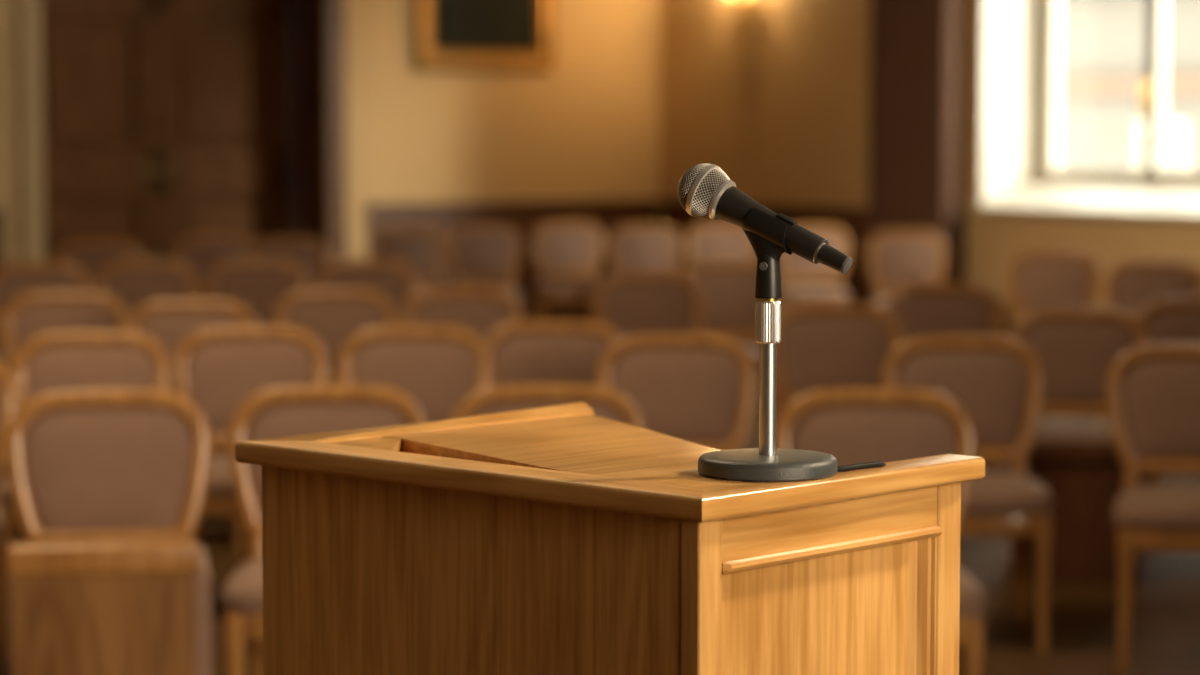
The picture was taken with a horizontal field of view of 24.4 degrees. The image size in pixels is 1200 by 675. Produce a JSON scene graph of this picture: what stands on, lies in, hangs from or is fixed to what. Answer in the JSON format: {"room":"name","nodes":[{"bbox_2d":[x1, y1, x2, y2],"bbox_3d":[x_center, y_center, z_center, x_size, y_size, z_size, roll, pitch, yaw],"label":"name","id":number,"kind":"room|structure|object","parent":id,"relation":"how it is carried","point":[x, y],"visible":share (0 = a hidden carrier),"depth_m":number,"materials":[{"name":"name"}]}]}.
{"room":"lecture hall","nodes":[
{"label":"lecture hall","id":0,"kind":"room"},
{"bbox_2d":[0,0,659,273],"bbox_3d":[-6.498,-2.537,17.802,15.620,5.400,0.800,-2,5,-30],"label":"wall","id":1,"kind":"structure","parent":0,"point":[587,128],"depth_m":20.68,"materials":[{"name":"beige paint"}]},
{"bbox_2d":[0,209,3,327],"bbox_3d":[-5.687,-0.324,17.942,3.760,0.965,0.055,-2,5,-30],"label":"trim","id":2,"kind":"structure","parent":1,"relation":"attached to","point":[1,210],"depth_m":18.86,"materials":[{"name":"brown wood"}]},
{"bbox_2d":[19,0,43,261],"bbox_3d":[-3.880,-1.382,18.915,0.140,2.930,0.045,-2,5,-30],"label":"trim","id":3,"kind":"structure","parent":1,"relation":"attached to","point":[29,10],"depth_m":18.89,"materials":[{"name":"beige paint"}]},
{"bbox_2d":[41,0,166,261],"bbox_3d":[-3.650,-1.447,19.781,1.091,2.910,0.186,-2,5,-26],"label":"door","id":4,"kind":"structure","parent":1,"relation":"in","point":[100,172],"depth_m":19.78,"materials":[{"name":"brown wood"}]},
{"bbox_2d":[40,0,325,261],"bbox_3d":[-3.067,-1.456,19.765,2.140,2.950,0.620,-2,5,-30],"label":"trim","id":5,"kind":"structure","parent":1,"relation":"attached to","point":[305,17],"depth_m":20.24,"materials":[{"name":"brown wood"}]},
{"bbox_2d":[155,0,289,298],"bbox_3d":[-2.751,-1.482,20.258,1.038,2.910,0.181,-2,5,-30],"label":"door","id":6,"kind":"structure","parent":1,"relation":"in","point":[223,147],"depth_m":20.25,"materials":[{"name":"brown wood"}]},
{"bbox_2d":[324,0,346,276],"bbox_3d":[-2.900,-1.509,19.470,2.440,3.100,0.050,-2,5,-30],"label":"trim","id":7,"kind":"structure","parent":1,"relation":"attached to","point":[334,10],"depth_m":20.02,"materials":[{"name":"beige wood"}]},
{"bbox_2d":[414,0,554,70],"bbox_3d":[-0.844,-2.691,20.560,1.155,1.405,0.070,-2,5,-30],"label":"framed painting","id":8,"kind":"object","parent":1,"relation":"attached to","point":[518,35],"visible":1,"depth_m":20.60,"materials":[{"name":"fabric"}]},
{"bbox_2d":[368,199,658,320],"bbox_3d":[-0.616,-0.542,20.861,2.470,0.965,0.055,-2,5,-30],"label":"wainscoting","id":9,"kind":"structure","parent":1,"relation":"attached to","point":[524,217],"depth_m":20.89,"materials":[{"name":"brown wood"}]},
{"bbox_2d":[0,341,1199,674],"bbox_3d":[0.653,1.060,7.274,18.000,0.200,29.000,-2,5,-30],"label":"floor","id":10,"kind":"structure","parent":0,"point":[1083,618],"depth_m":8.65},
{"bbox_2d":[0,362,17,658],"bbox_3d":[-1.859,0.497,7.574,0.488,0.877,0.554,0,4,-6],"label":"upholstered chair","id":11,"kind":"object","parent":10,"relation":"on","point":[8,388],"visible":0.91,"depth_m":7.79,"materials":[{"name":"wood"}]},
{"bbox_2d":[0,262,89,371],"bbox_3d":[-2.643,0.099,12.890,0.488,0.877,0.554,0,4,-4],"label":"upholstered chair","id":12,"kind":"object","parent":10,"relation":"on","point":[22,278],"visible":0.32,"depth_m":13.09,"materials":[{"name":"fabric"}]},
{"bbox_2d":[0,291,128,479],"bbox_3d":[-2.055,0.276,10.527,0.488,0.877,0.554,0,4,-4],"label":"upholstered chair","id":13,"kind":"object","parent":10,"relation":"on","point":[47,311],"visible":0.26,"depth_m":10.72,"materials":[{"name":"fabric"}]},
{"bbox_2d":[0,331,170,638],"bbox_3d":[-1.566,0.436,8.387,0.488,0.877,0.554,0,4,-3],"label":"upholstered chair","id":14,"kind":"object","parent":10,"relation":"on","point":[71,360],"visible":0.32,"depth_m":8.58,"materials":[{"name":"fabric"}]},
{"bbox_2d":[57,240,142,291],"bbox_3d":[-2.827,-0.097,15.513,0.488,0.877,0.554,0,4,-3],"label":"upholstered chair","id":15,"kind":"object","parent":10,"relation":"on","point":[91,256],"visible":0.27,"depth_m":15.71,"materials":[{"name":"fabric"}]},
{"bbox_2d":[5,389,212,674],"bbox_3d":[-1.134,0.584,6.418,0.488,0.877,0.644,-1,4,-10],"label":"chair","id":16,"kind":"object","parent":10,"relation":"on","point":[110,587],"visible":1,"depth_m":6.61,"materials":[{"name":"brown wood"}]},
{"bbox_2d":[96,259,197,324],"bbox_3d":[-2.181,0.076,13.195,0.488,0.877,0.554,0,4,-3],"label":"upholstered chair","id":17,"kind":"object","parent":10,"relation":"on","point":[135,283],"visible":0.27,"depth_m":13.39,"materials":[{"name":"fabric"}]},
{"bbox_2d":[126,299,256,553],"bbox_3d":[-1.495,0.314,10.018,0.488,0.877,0.554,0,4,-3],"label":"upholstered chair","id":18,"kind":"object","parent":10,"relation":"on","point":[173,321],"visible":0.23,"depth_m":10.22,"materials":[{"name":"fabric"}]},
{"bbox_2d":[175,233,252,295],"bbox_3d":[-2.317,-0.178,16.582,0.488,0.877,0.554,0,4,-3],"label":"upholstered chair","id":19,"kind":"object","parent":10,"relation":"on","point":[204,251],"visible":0.29,"depth_m":16.78,"materials":[{"name":"fabric"}]},
{"bbox_2d":[172,326,327,543],"bbox_3d":[-1.095,0.420,8.607,0.488,0.877,0.554,0,4,-4],"label":"upholstered chair","id":20,"kind":"object","parent":10,"relation":"on","point":[236,363],"visible":0.4,"depth_m":8.80,"materials":[{"name":"fabric"}]},
{"bbox_2d":[207,258,306,325],"bbox_3d":[-1.661,0.068,13.299,0.488,0.877,0.554,0,4,-3],"label":"upholstered chair","id":21,"kind":"object","parent":10,"relation":"on","point":[257,284],"visible":0.27,"depth_m":13.49,"materials":[{"name":"fabric"}]},
{"bbox_2d":[246,237,329,288],"bbox_3d":[-1.809,-0.131,15.954,0.488,0.877,0.554,0,4,-3],"label":"upholstered chair","id":22,"kind":"object","parent":10,"relation":"on","point":[300,250],"visible":0.26,"depth_m":16.15,"materials":[{"name":"fabric"}]},
{"bbox_2d":[223,385,425,674],"bbox_3d":[-0.646,0.573,6.564,0.488,0.877,0.554,0,4,-4],"label":"upholstered chair","id":23,"kind":"object","parent":10,"relation":"on","point":[308,409],"visible":0.41,"depth_m":6.75,"materials":[{"name":"brown wood"}]},
{"bbox_2d":[273,288,396,383],"bbox_3d":[-1.039,0.261,10.731,0.488,0.877,0.554,0,4,-2],"label":"upholstered chair","id":24,"kind":"object","parent":10,"relation":"on","point":[333,316],"visible":0.27,"depth_m":10.93,"materials":[{"name":"fabric"}]},
{"bbox_2d":[316,259,416,384],"bbox_3d":[-1.120,0.076,13.194,0.488,0.877,0.554,0,4,-2],"label":"upholstered chair","id":25,"kind":"object","parent":10,"relation":"on","point":[382,276],"visible":0.27,"depth_m":13.40,"materials":[{"name":"fabric"}]},
{"bbox_2d":[370,226,445,309],"bbox_3d":[-1.241,-0.269,17.808,0.488,0.877,0.554,0,4,-2],"label":"upholstered chair","id":26,"kind":"object","parent":10,"relation":"on","point":[424,253],"visible":0.48,"depth_m":18.00,"materials":[{"name":"fabric"}]},
{"bbox_2d":[338,326,491,422],"bbox_3d":[-0.581,0.420,8.607,0.488,0.877,0.554,0,4,-2],"label":"upholstered chair","id":27,"kind":"object","parent":10,"relation":"on","point":[429,365],"visible":0.38,"depth_m":8.80,"materials":[{"name":"fabric"}]},
{"bbox_2d":[401,287,522,355],"bbox_3d":[-0.536,0.256,10.801,0.488,0.877,0.554,0,4,-3],"label":"upholstered chair","id":28,"kind":"object","parent":10,"relation":"on","point":[477,310],"visible":0.25,"depth_m":11.00,"materials":[{"name":"fabric"}]},
{"bbox_2d":[447,225,520,310],"bbox_3d":[-0.754,-0.284,17.997,0.488,0.877,0.554,0,4,-2],"label":"upholstered chair","id":29,"kind":"object","parent":10,"relation":"on","point":[480,253],"visible":0.76,"depth_m":18.18,"materials":[{"name":"fabric"}]},
{"bbox_2d":[451,384,645,428],"bbox_3d":[-0.121,0.571,6.590,0.488,0.877,0.554,0,4,-2],"label":"upholstered chair","id":30,"kind":"object","parent":10,"relation":"on","point":[502,398],"visible":0.17,"depth_m":6.80,"materials":[{"name":"fabric"}]},
{"bbox_2d":[484,320,626,405],"bbox_3d":[-0.138,0.399,8.886,0.488,0.877,0.554,0,4,-3],"label":"upholstered chair","id":31,"kind":"object","parent":10,"relation":"on","point":[536,351],"visible":0.27,"depth_m":9.08,"materials":[{"name":"fabric"}]},
{"bbox_2d":[533,221,603,335],"bbox_3d":[-0.211,-0.344,18.799,0.488,0.877,0.554,0,4,-2],"label":"upholstered chair","id":32,"kind":"object","parent":10,"relation":"on","point":[564,248],"visible":0.86,"depth_m":18.98,"materials":[{"name":"fabric"}]},
{"bbox_2d":[235,402,984,674],"bbox_3d":[0.016,0.688,3.134,0.710,1.160,0.507,4,6,43],"label":"lectern","id":33,"kind":"object","parent":10,"relation":"on","point":[562,539],"visible":0.9,"depth_m":2.92,"materials":[{"name":"brown wood"}]},
{"bbox_2d":[698,208,837,481],"bbox_3d":[0.173,0.003,2.844,0.144,0.274,0.144,0,4,0],"label":"microphone stand","id":34,"kind":"object","parent":33,"relation":"on","point":[765,233],"visible":0.99,"depth_m":2.83,"materials":[{"name":"grey metal"}]},
{"bbox_2d":[677,163,851,273],"bbox_3d":[0.171,-0.123,2.845,0.191,0.111,0.058,2,5,21],"label":"microphone","id":35,"kind":"object","parent":34,"relation":"in","point":[704,190],"visible":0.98,"depth_m":2.84,"materials":[{"name":"black paint"}]},
{"bbox_2d":[677,163,711,211],"bbox_3d":[0.096,-0.159,2.873,0.024,0.056,0.056,29,16,23],"label":"grille","id":36,"kind":"object","parent":35,"relation":"attached to","point":[693,186],"depth_m":2.85,"materials":[{"name":"metal"}]},
{"bbox_2d":[691,167,729,217],"bbox_3d":[0.117,-0.147,2.862,0.018,0.057,0.057,29,16,23],"label":"grille","id":37,"kind":"object","parent":35,"relation":"attached to","point":[710,186],"depth_m":2.84,"materials":[{"name":"metal"}]},
{"bbox_2d":[776,213,796,224],"bbox_3d":[0.190,-0.121,2.822,0.022,0.005,0.009,29,16,23],"label":"switch","id":38,"kind":"object","parent":35,"relation":"attached to","point":[781,217],"depth_m":2.82,"materials":[{"name":"black plastic"}]},
{"bbox_2d":[755,254,781,298],"bbox_3d":[0.173,-0.065,2.839,0.028,0.048,0.028,0,4,0],"label":"socket","id":39,"kind":"object","parent":34,"relation":"attached to","point":[768,274],"depth_m":2.83,"materials":[{"name":"black plastic"}]},
{"bbox_2d":[837,461,885,471],"bbox_3d":[0.276,0.329,2.915,0.029,0.398,0.104,3,5,31],"label":"cable","id":40,"kind":"object","parent":34,"relation":"attached to","point":[877,463],"visible":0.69,"depth_m":2.88,"materials":[{"name":"black rubber"}]},
{"bbox_2d":[608,224,681,283],"bbox_3d":[0.299,-0.298,18.191,0.488,0.877,0.554,0,4,0],"label":"upholstered chair","id":41,"kind":"object","parent":10,"relation":"on","point":[639,247],"visible":0.44,"depth_m":18.38,"materials":[{"name":"fabric"}]},
{"bbox_2d":[595,272,704,351],"bbox_3d":[0.220,0.168,11.966,0.488,0.877,0.554,0,4,0],"label":"upholstered chair","id":42,"kind":"object","parent":10,"relation":"on","point":[641,303],"visible":0.36,"depth_m":12.16,"materials":[{"name":"fabric"}]},
{"bbox_2d":[597,334,756,449],"bbox_3d":[0.236,0.446,8.260,0.488,0.877,0.554,0,4,0],"label":"upholstered chair","id":43,"kind":"object","parent":10,"relation":"on","point":[682,386],"visible":0.44,"depth_m":8.45,"materials":[{"name":"fabric"}]},
{"bbox_2d":[686,222,757,346],"bbox_3d":[0.829,-0.328,18.592,0.488,0.877,0.554,0,4,0],"label":"upholstered chair","id":44,"kind":"object","parent":10,"relation":"on","point":[714,241],"visible":0.28,"depth_m":18.79,"materials":[{"name":"fabric"}]},
{"bbox_2d":[682,261,780,422],"bbox_3d":[0.611,0.092,12.989,0.488,0.877,0.554,0,4,0],"label":"upholstered chair","id":45,"kind":"object","parent":10,"relation":"on","point":[728,287],"visible":0.22,"depth_m":13.18,"materials":[{"name":"fabric"}]},
{"bbox_2d":[778,225,849,327],"bbox_3d":[1.381,-0.284,17.998,0.488,0.877,0.554,0,4,3],"label":"upholstered chair","id":46,"kind":"object","parent":10,"relation":"on","point":[799,269],"visible":0.61,"depth_m":18.18,"materials":[{"name":"fabric"}]},
{"bbox_2d":[777,303,902,426],"bbox_3d":[0.840,0.332,9.781,0.488,0.877,0.554,0,4,2],"label":"upholstered chair","id":47,"kind":"object","parent":10,"relation":"on","point":[827,345],"visible":0.45,"depth_m":9.97,"materials":[{"name":"fabric"}]},
{"bbox_2d":[776,388,984,674],"bbox_3d":[0.650,0.579,6.484,0.488,0.877,0.554,0,4,3],"label":"upholstered chair","id":48,"kind":"object","parent":10,"relation":"on","point":[851,425],"visible":0.32,"depth_m":6.68,"materials":[{"name":"fabric"}]},
{"bbox_2d":[866,231,945,322],"bbox_3d":[1.880,-0.203,16.915,0.488,0.877,0.554,0,4,3],"label":"upholstered chair","id":49,"kind":"object","parent":10,"relation":"on","point":[903,258],"visible":0.54,"depth_m":17.10,"materials":[{"name":"fabric"}]},
{"bbox_2d":[885,283,1004,472],"bbox_3d":[1.387,0.234,11.090,0.488,0.877,0.554,0,4,5],"label":"upholstered chair","id":50,"kind":"object","parent":10,"relation":"on","point":[933,309],"visible":0.38,"depth_m":11.28,"materials":[{"name":"fabric"}]},
{"bbox_2d":[882,336,1051,652],"bbox_3d":[1.083,0.452,8.178,0.488,0.877,0.554,0,4,4],"label":"upholstered chair","id":51,"kind":"object","parent":10,"relation":"on","point":[996,390],"visible":0.61,"depth_m":8.36,"materials":[{"name":"fabric"}]},
{"bbox_2d":[1008,249,1105,424],"bbox_3d":[2.372,-0.008,14.323,0.488,0.877,0.554,0,4,4],"label":"upholstered chair","id":52,"kind":"object","parent":10,"relation":"on","point":[1049,278],"visible":0.48,"depth_m":14.51,"materials":[{"name":"fabric"}]},
{"bbox_2d":[1008,308,1149,583],"bbox_3d":[1.633,0.356,9.460,0.488,0.877,0.644,1,4,10],"label":"chair","id":53,"kind":"object","parent":10,"relation":"on","point":[1077,349],"visible":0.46,"depth_m":9.21,"materials":[{"name":"brown fabric"}]},
{"bbox_2d":[1105,260,1199,332],"bbox_3d":[2.646,0.084,13.092,0.488,0.877,0.554,0,4,6],"label":"upholstered chair","id":54,"kind":"object","parent":10,"relation":"on","point":[1143,282],"visible":0.38,"depth_m":13.29,"materials":[{"name":"fabric"}]},
{"bbox_2d":[1107,344,1199,670],"bbox_3d":[1.693,0.475,7.866,0.488,0.877,0.554,1,4,8],"label":"upholstered chair","id":55,"kind":"object","parent":10,"relation":"on","point":[1156,402],"visible":1,"depth_m":8.05,"materials":[{"name":"fabric"}]},
{"bbox_2d":[1135,297,1199,484],"bbox_3d":[2.218,0.305,10.142,0.488,0.877,0.554,0,4,6],"label":"upholstered chair","id":56,"kind":"object","parent":10,"relation":"on","point":[1178,320],"visible":0.23,"depth_m":10.35,"materials":[{"name":"fabric"}]},
{"bbox_2d":[660,0,1199,352],"bbox_3d":[7.079,-1.993,10.546,0.620,5.400,26.620,-2,5,-30],"label":"wall","id":57,"kind":"structure","parent":0,"point":[772,94],"depth_m":19.64,"materials":[{"name":"beige paint"}]},
{"bbox_2d":[729,0,751,10],"bbox_3d":[1.042,-2.506,20.236,0.135,0.235,0.380,-2,5,-30],"label":"wall sconce","id":58,"kind":"object","parent":57,"relation":"attached to","point":[744,3],"visible":1,"depth_m":20.24,"materials":[{"name":"yellow glass"}]},
{"bbox_2d":[658,199,964,321],"bbox_3d":[1.422,-0.464,19.810,0.055,0.965,3.800,-2,5,-30],"label":"trim","id":59,"kind":"structure","parent":57,"relation":"attached to","point":[853,221],"depth_m":19.31,"materials":[{"name":"brown wood"}]},
{"bbox_2d":[980,0,1037,203],"bbox_3d":[3.587,-2.445,16.573,0.624,3.400,3.380,-2,5,-30],"label":"window reveal","id":60,"kind":"structure","parent":57,"relation":"attached to","point":[1009,27],"depth_m":18.04,"materials":[{"name":"white paint"}]},
{"bbox_2d":[975,0,1199,220],"bbox_3d":[3.563,-2.422,16.560,0.680,3.417,3.354,-2,5,-30],"label":"window","id":61,"kind":"structure","parent":57,"relation":"in","point":[1154,192],"depth_m":17.31,"materials":[{"name":"white paint"}]},
{"bbox_3d":[2.075,-4.453,18.218,0.796,0.040,1.261,0,4,0],"label":"curtain rod","id":62,"kind":"object","parent":57,"relation":"attached to","visible":0},
{"bbox_2d":[867,0,956,323],"bbox_3d":[2.074,-2.161,18.335,0.112,4.530,0.900,-2,5,-30],"label":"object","id":63,"kind":"object","parent":62,"relation":"hanging from","point":[913,43],"visible":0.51,"depth_m":18.33,"materials":[{"name":"brown wood"}]},
{"label":"outside","id":64,"kind":"structure","parent":0,"visible":0},
{"bbox_2d":[1059,0,1199,170],"bbox_3d":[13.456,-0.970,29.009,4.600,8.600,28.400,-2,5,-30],"label":"window pane","id":65,"kind":"structure","parent":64,"point":[1103,43],"depth_m":36.33,"materials":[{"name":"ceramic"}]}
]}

